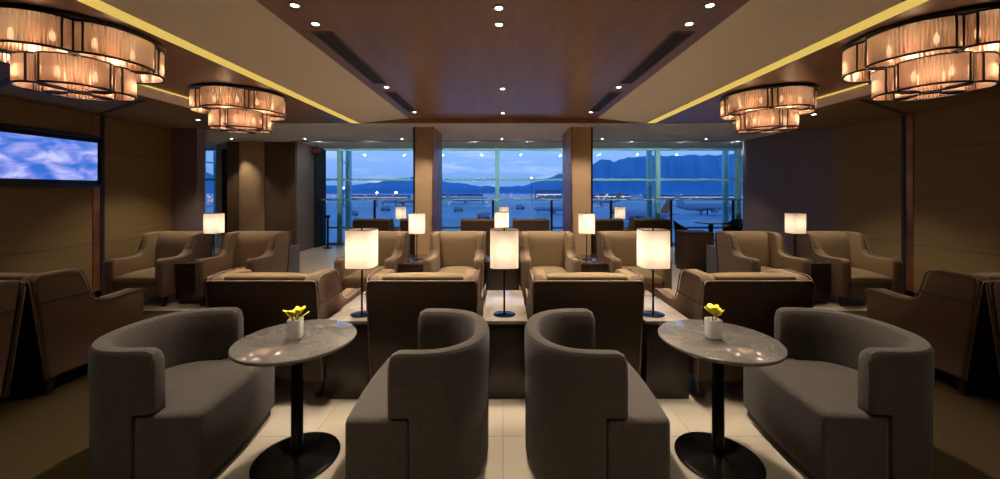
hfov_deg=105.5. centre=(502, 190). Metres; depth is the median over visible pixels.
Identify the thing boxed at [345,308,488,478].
tub chair
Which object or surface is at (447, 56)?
ceiling
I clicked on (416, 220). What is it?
table lamp
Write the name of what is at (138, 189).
wall
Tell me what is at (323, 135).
ceiling
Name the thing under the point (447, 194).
aircraft
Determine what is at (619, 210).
table lamp
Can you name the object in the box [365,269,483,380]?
lounge chair
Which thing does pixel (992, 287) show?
lounge chair
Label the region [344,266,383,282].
seat cushion
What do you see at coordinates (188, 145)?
wall
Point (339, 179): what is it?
window
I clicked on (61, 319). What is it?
lounge chair
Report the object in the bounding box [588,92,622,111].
ceiling vent
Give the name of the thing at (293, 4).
recessed light
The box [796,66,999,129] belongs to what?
ceiling
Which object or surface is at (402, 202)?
aircraft
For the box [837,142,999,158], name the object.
trim
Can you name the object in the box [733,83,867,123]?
trim
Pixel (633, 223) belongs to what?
lounge chair
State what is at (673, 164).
hills
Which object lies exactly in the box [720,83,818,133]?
chandelier
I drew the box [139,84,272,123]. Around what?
trim
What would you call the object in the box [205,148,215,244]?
window
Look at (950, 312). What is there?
lounge chair
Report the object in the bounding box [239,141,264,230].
wall
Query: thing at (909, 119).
trim
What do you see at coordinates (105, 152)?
trim
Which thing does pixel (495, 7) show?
recessed light
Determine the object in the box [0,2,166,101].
chandelier
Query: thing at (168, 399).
tub chair
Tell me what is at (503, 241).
table lamp
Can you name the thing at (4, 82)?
trim
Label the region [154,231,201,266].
cushion
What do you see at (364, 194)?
lights
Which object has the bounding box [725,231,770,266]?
cushion
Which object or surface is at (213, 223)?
table lamp
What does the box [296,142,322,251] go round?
wall
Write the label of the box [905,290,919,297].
baseboard
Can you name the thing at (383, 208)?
vehicle
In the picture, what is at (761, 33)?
ceiling
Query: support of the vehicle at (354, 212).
on the ground
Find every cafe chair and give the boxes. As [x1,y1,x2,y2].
[673,220,687,236]
[722,218,742,230]
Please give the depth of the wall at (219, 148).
10.26 m
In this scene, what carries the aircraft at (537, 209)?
on the ground
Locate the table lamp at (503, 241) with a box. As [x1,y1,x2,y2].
[490,228,518,317]
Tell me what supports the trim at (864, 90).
attached to the ceiling at (853, 111)
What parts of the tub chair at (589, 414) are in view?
seat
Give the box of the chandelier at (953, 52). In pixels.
[841,3,999,101]
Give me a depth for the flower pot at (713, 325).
2.17 m
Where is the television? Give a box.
[0,123,102,187]
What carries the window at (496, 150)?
on the floor
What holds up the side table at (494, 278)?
on the floor
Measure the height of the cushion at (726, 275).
0.575 m
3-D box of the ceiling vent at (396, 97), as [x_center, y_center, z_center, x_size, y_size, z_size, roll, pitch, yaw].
[-1.500,-1.315,5.660,0.182,0.011,1.232,0,0,0]
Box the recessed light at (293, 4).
[287,2,301,8]
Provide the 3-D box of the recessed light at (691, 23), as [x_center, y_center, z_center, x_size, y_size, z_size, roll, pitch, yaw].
[1.470,-1.319,3.000,0.092,0.010,0.092,0,0,0]
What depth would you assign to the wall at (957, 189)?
5.77 m
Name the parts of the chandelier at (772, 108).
rod, ceiling plate, rod, rod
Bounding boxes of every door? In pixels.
[222,149,226,241]
[314,150,325,247]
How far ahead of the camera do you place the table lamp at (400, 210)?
8.82 m
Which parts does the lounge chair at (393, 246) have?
panel, seat frame, panel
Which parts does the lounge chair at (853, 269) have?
panel, leg, seat frame, panel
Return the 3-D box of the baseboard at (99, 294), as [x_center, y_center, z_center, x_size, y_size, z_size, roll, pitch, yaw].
[-5.894,1.500,1.785,0.012,0.100,9.970,0,0,0]
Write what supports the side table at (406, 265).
on the floor
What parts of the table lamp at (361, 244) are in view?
lamp shade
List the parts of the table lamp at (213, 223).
lamp shade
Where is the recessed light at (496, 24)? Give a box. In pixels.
[493,22,504,26]
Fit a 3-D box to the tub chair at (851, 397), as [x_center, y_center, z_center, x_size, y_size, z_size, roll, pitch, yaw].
[1.988,1.175,2.265,0.722,0.750,0.757,0,0,3]
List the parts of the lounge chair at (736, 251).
panel, panel, panel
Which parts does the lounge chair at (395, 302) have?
panel, panel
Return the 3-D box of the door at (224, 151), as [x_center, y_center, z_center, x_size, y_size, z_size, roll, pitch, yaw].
[-7.235,0.210,10.214,0.630,2.680,0.092,0,0,0]
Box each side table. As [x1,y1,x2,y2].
[175,254,217,303]
[398,254,428,272]
[485,253,519,293]
[576,254,607,272]
[788,254,830,303]
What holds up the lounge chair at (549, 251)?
on the floor
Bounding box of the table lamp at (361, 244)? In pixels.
[345,228,377,317]
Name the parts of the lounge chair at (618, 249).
panel, seat frame, panel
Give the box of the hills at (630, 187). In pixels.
[206,173,742,193]
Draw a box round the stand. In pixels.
[323,215,332,248]
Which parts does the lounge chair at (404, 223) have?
panel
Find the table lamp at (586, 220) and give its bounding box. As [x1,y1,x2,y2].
[579,213,594,259]
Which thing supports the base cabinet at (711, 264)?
on the floor
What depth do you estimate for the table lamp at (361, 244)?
2.85 m
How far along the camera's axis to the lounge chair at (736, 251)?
5.58 m
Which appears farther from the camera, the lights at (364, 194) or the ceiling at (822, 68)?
the lights at (364, 194)
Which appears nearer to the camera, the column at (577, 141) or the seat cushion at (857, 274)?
the seat cushion at (857, 274)
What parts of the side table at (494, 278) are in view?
door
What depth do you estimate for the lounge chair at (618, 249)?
5.54 m
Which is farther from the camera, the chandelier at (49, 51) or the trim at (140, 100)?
the trim at (140, 100)
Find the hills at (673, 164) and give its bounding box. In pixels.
[206,154,742,188]
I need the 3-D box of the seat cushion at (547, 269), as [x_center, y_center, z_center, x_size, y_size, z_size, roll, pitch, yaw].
[0.650,1.163,5.375,0.540,0.135,0.670,0,0,0]
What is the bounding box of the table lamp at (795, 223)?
[785,213,805,256]
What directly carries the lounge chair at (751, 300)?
on the floor
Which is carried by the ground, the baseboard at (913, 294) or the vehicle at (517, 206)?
the vehicle at (517, 206)
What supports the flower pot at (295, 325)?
on the round table at (301, 455)
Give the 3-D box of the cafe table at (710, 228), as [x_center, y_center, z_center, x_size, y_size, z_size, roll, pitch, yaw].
[5.250,1.166,9.600,0.770,0.765,0.770,0,0,0]
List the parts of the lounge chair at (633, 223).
panel, panel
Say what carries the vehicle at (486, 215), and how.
on the ground
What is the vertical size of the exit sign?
0.230 m
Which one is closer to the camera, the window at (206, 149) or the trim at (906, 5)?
the trim at (906, 5)
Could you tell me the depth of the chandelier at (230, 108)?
4.57 m
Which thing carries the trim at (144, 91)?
attached to the ceiling at (152, 111)
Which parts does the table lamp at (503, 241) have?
lamp shade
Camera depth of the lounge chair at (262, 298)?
2.76 m
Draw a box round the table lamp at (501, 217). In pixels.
[495,211,508,227]
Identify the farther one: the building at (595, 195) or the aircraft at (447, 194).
the building at (595, 195)
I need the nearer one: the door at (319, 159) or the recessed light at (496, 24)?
the recessed light at (496, 24)
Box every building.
[352,195,410,198]
[442,194,482,198]
[534,189,562,198]
[593,193,629,198]
[642,194,733,198]
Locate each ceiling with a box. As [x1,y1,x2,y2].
[0,0,349,122]
[0,63,211,129]
[100,0,407,122]
[205,123,792,147]
[256,0,749,117]
[598,0,905,122]
[656,0,999,122]
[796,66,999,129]
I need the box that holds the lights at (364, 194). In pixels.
[207,194,742,209]
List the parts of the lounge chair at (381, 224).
panel, panel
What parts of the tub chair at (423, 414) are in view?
seat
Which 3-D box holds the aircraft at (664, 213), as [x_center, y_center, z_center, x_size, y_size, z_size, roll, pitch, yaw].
[54.250,7.600,149.596,27.000,9.900,30.922,0,0,-23]
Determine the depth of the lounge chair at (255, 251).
5.55 m
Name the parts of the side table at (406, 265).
door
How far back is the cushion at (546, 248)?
5.64 m
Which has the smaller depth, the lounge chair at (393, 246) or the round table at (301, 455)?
the round table at (301, 455)
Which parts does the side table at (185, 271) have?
door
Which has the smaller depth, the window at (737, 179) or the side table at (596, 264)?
the side table at (596, 264)
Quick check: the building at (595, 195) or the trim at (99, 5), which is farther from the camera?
the building at (595, 195)
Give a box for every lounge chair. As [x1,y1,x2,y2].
[0,269,145,395]
[0,280,25,398]
[103,231,212,306]
[194,231,290,306]
[204,269,360,396]
[333,231,409,292]
[352,218,398,230]
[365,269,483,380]
[400,218,442,254]
[422,231,485,292]
[460,218,494,254]
[512,218,549,254]
[519,231,582,306]
[525,269,644,375]
[593,218,623,254]
[596,231,672,295]
[624,218,670,231]
[654,269,814,396]
[715,231,811,279]
[792,231,902,306]
[864,269,999,395]
[985,280,999,374]
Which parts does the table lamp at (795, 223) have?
lamp shade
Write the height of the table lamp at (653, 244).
0.675 m
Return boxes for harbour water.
[206,194,742,197]
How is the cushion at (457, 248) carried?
on the lounge chair at (450, 251)
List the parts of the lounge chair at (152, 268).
panel, seat frame, leg, panel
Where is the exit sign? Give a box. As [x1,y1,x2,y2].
[312,145,321,153]
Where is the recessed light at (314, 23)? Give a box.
[309,21,321,26]
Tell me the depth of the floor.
2.50 m
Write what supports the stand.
on the floor
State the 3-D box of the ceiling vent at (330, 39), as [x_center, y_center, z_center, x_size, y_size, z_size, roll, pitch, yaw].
[-1.500,-1.315,3.900,0.182,0.011,1.512,0,0,0]
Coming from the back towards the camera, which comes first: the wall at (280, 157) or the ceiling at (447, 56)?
the wall at (280, 157)
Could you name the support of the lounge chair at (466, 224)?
on the floor
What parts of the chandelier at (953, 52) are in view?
rod, rod, rod, rod, ceiling plate, rod, rod, rod, rod, rod, rod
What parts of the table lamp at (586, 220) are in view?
lamp shade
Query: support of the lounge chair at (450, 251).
on the floor
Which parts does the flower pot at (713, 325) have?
pot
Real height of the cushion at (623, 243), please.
0.575 m
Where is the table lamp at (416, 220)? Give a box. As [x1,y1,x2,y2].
[408,213,424,259]
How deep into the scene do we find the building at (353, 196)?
559.95 m
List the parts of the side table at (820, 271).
door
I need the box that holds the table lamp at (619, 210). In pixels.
[615,206,624,218]
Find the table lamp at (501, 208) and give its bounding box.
[499,206,508,211]
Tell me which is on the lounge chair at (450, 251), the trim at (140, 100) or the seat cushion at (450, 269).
the seat cushion at (450, 269)
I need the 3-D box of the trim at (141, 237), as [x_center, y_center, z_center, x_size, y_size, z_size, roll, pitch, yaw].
[-5.898,0.764,1.750,0.004,0.012,9.900,0,0,0]
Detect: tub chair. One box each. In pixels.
[88,307,274,478]
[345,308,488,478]
[524,308,669,478]
[743,307,934,478]
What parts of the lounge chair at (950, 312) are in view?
leg, panel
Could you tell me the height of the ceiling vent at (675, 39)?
0.011 m
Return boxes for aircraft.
[378,198,412,205]
[444,190,486,203]
[534,207,562,212]
[593,193,620,205]
[625,198,680,219]
[672,192,730,214]
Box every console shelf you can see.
[326,291,369,398]
[483,290,527,398]
[640,290,688,398]
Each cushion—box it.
[0,272,36,279]
[114,267,155,282]
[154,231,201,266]
[204,266,244,282]
[224,272,309,279]
[235,231,280,266]
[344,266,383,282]
[378,231,401,265]
[382,272,463,279]
[438,266,472,273]
[440,231,478,268]
[526,231,564,268]
[531,266,566,273]
[546,272,627,279]
[604,231,636,265]
[622,266,661,282]
[709,272,794,279]
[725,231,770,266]
[761,266,774,271]
[806,231,851,266]
[850,267,891,282]
[975,272,999,279]
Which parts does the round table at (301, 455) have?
stem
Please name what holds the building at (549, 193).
on the ground
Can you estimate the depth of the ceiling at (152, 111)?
5.12 m
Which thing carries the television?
attached to the wall at (138, 189)
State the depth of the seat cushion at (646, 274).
5.13 m
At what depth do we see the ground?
221.81 m
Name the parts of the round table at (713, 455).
stem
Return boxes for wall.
[0,96,171,289]
[172,129,204,230]
[216,145,226,247]
[227,142,295,244]
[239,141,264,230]
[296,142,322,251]
[743,98,999,292]
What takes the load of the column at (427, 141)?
on the floor
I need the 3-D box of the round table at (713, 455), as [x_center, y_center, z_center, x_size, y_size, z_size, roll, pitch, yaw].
[1.245,1.200,2.200,0.649,0.700,0.649,0,0,0]
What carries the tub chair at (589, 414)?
on the floor
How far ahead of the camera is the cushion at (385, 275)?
2.77 m
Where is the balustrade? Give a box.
[321,199,742,246]
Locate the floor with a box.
[0,245,999,478]
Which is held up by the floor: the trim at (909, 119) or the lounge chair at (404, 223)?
the lounge chair at (404, 223)
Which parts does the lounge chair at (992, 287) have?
panel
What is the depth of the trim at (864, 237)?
5.10 m
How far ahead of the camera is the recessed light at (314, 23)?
2.99 m
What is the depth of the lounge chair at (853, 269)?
5.29 m
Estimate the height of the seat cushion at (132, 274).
0.135 m
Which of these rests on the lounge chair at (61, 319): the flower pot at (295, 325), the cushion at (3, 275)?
the cushion at (3, 275)
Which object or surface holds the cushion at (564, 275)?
on the lounge chair at (615, 300)
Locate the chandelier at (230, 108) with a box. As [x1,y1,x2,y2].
[188,83,287,133]
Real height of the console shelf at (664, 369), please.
0.588 m
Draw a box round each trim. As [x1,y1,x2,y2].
[0,77,9,87]
[0,237,141,256]
[77,0,357,122]
[92,114,100,297]
[96,99,147,114]
[101,115,104,295]
[105,152,168,158]
[137,84,272,129]
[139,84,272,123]
[367,118,638,122]
[648,0,928,122]
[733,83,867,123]
[733,84,871,129]
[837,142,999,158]
[858,99,909,114]
[864,237,999,255]
[901,115,904,294]
[905,114,913,296]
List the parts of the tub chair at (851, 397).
seat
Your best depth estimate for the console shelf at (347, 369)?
2.82 m
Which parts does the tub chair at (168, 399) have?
seat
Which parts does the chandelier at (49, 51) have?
rod, rod, rod, rod, rod, ceiling plate, rod, rod, rod, rod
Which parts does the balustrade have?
post, post, handrail, post, post, post, post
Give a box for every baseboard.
[90,290,100,296]
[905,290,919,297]
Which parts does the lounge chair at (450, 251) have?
panel, panel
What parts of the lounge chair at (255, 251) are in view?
leg, panel, panel, panel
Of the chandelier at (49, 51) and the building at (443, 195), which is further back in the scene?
the building at (443, 195)
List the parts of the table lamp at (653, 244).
lamp shade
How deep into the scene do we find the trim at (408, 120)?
6.90 m
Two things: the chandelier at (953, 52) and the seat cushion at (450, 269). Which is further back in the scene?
the seat cushion at (450, 269)
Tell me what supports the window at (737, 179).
on the floor
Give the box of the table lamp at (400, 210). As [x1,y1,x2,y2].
[396,206,405,220]
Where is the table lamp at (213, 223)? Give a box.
[203,213,224,256]
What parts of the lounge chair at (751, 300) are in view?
panel, leg, panel, panel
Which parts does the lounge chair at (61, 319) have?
panel, leg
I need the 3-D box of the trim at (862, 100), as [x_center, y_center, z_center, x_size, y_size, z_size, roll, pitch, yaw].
[5.120,-1.113,5.070,1.766,0.014,0.060,0,0,-31]
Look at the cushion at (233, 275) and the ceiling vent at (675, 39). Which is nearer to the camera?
the cushion at (233, 275)
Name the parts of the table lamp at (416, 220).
lamp shade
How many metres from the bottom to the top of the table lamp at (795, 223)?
0.675 m
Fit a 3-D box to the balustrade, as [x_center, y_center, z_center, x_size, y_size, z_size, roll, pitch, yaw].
[0.925,0.884,10.560,11.950,1.331,0.064,0,0,0]
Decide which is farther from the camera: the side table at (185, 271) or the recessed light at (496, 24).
the side table at (185, 271)
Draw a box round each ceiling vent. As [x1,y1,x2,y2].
[311,31,387,83]
[383,92,417,111]
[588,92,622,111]
[618,31,694,83]
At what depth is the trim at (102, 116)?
5.59 m
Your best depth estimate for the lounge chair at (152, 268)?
5.29 m
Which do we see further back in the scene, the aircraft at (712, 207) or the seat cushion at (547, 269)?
the aircraft at (712, 207)
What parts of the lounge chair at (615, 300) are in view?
panel, panel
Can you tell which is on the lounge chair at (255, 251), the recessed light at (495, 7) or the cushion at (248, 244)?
the cushion at (248, 244)
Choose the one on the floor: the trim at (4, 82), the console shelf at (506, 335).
the console shelf at (506, 335)
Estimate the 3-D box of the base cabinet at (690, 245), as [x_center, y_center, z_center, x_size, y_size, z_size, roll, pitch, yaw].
[3.740,1.170,7.450,0.530,0.760,0.510,0,0,0]
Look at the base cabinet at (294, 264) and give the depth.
6.81 m
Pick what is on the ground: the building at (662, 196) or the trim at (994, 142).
the building at (662, 196)
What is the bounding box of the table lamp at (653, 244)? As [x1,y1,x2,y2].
[636,228,670,317]
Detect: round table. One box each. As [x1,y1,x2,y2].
[228,319,356,478]
[658,319,787,478]
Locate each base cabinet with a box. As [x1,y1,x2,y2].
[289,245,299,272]
[674,230,713,272]
[706,245,716,273]
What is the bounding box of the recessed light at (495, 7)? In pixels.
[492,5,504,10]
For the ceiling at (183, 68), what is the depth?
3.98 m
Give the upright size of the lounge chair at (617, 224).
0.935 m
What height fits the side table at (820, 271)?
0.560 m
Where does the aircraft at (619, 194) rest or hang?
on the ground
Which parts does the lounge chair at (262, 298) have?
panel, panel, leg, panel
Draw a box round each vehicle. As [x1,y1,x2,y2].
[352,210,358,215]
[381,206,390,210]
[453,206,462,211]
[477,212,489,218]
[516,205,524,208]
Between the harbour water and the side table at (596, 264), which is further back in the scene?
the harbour water
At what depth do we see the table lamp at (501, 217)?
5.80 m
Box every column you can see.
[413,127,441,253]
[563,127,592,253]
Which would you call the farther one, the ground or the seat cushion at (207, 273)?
the ground
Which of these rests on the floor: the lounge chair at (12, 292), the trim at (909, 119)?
the lounge chair at (12, 292)
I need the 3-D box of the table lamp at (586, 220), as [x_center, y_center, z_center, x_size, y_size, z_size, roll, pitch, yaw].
[1.215,0.652,5.520,0.222,0.675,0.206,0,0,0]
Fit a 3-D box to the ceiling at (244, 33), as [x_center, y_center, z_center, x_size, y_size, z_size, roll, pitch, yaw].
[-2.155,-1.335,1.850,0.890,0.210,10.100,0,0,0]
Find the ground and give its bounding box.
[206,198,742,241]
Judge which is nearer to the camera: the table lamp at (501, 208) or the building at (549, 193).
the table lamp at (501, 208)
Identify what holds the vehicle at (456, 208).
on the ground
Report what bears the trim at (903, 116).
attached to the wall at (957, 189)
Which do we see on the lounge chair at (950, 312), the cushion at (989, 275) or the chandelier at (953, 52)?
the cushion at (989, 275)
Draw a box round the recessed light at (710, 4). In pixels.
[703,2,716,8]
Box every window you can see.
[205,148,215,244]
[323,148,412,244]
[442,148,562,228]
[593,148,742,244]
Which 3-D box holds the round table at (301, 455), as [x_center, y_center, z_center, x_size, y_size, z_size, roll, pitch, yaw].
[-1.192,1.200,2.200,0.649,0.700,0.649,0,0,0]
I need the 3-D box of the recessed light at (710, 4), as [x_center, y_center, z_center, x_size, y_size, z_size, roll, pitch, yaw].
[1.470,-1.319,2.700,0.092,0.010,0.092,0,0,0]
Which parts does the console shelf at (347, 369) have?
panel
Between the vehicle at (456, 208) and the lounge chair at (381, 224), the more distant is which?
the vehicle at (456, 208)
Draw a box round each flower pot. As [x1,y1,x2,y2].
[283,306,307,339]
[704,303,724,339]
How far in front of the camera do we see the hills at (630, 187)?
2018.41 m
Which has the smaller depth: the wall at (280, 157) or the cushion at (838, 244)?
the cushion at (838, 244)
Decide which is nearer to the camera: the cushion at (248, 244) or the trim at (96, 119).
the trim at (96, 119)
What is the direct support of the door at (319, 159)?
in the wall at (304, 156)
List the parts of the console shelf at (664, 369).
panel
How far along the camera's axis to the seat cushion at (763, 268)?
5.38 m
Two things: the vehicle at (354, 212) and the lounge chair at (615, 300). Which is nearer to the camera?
the lounge chair at (615, 300)
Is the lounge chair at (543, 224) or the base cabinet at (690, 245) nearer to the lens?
the base cabinet at (690, 245)
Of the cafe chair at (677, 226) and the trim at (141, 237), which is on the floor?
the cafe chair at (677, 226)
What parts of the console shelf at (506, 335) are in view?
panel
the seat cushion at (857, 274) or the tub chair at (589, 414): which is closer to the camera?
the tub chair at (589, 414)
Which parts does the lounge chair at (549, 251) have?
panel, panel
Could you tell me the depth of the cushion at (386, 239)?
5.65 m
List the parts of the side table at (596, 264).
door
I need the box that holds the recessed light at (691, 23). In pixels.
[683,21,695,26]
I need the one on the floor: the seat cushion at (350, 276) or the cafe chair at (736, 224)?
the cafe chair at (736, 224)
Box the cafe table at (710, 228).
[694,221,727,240]

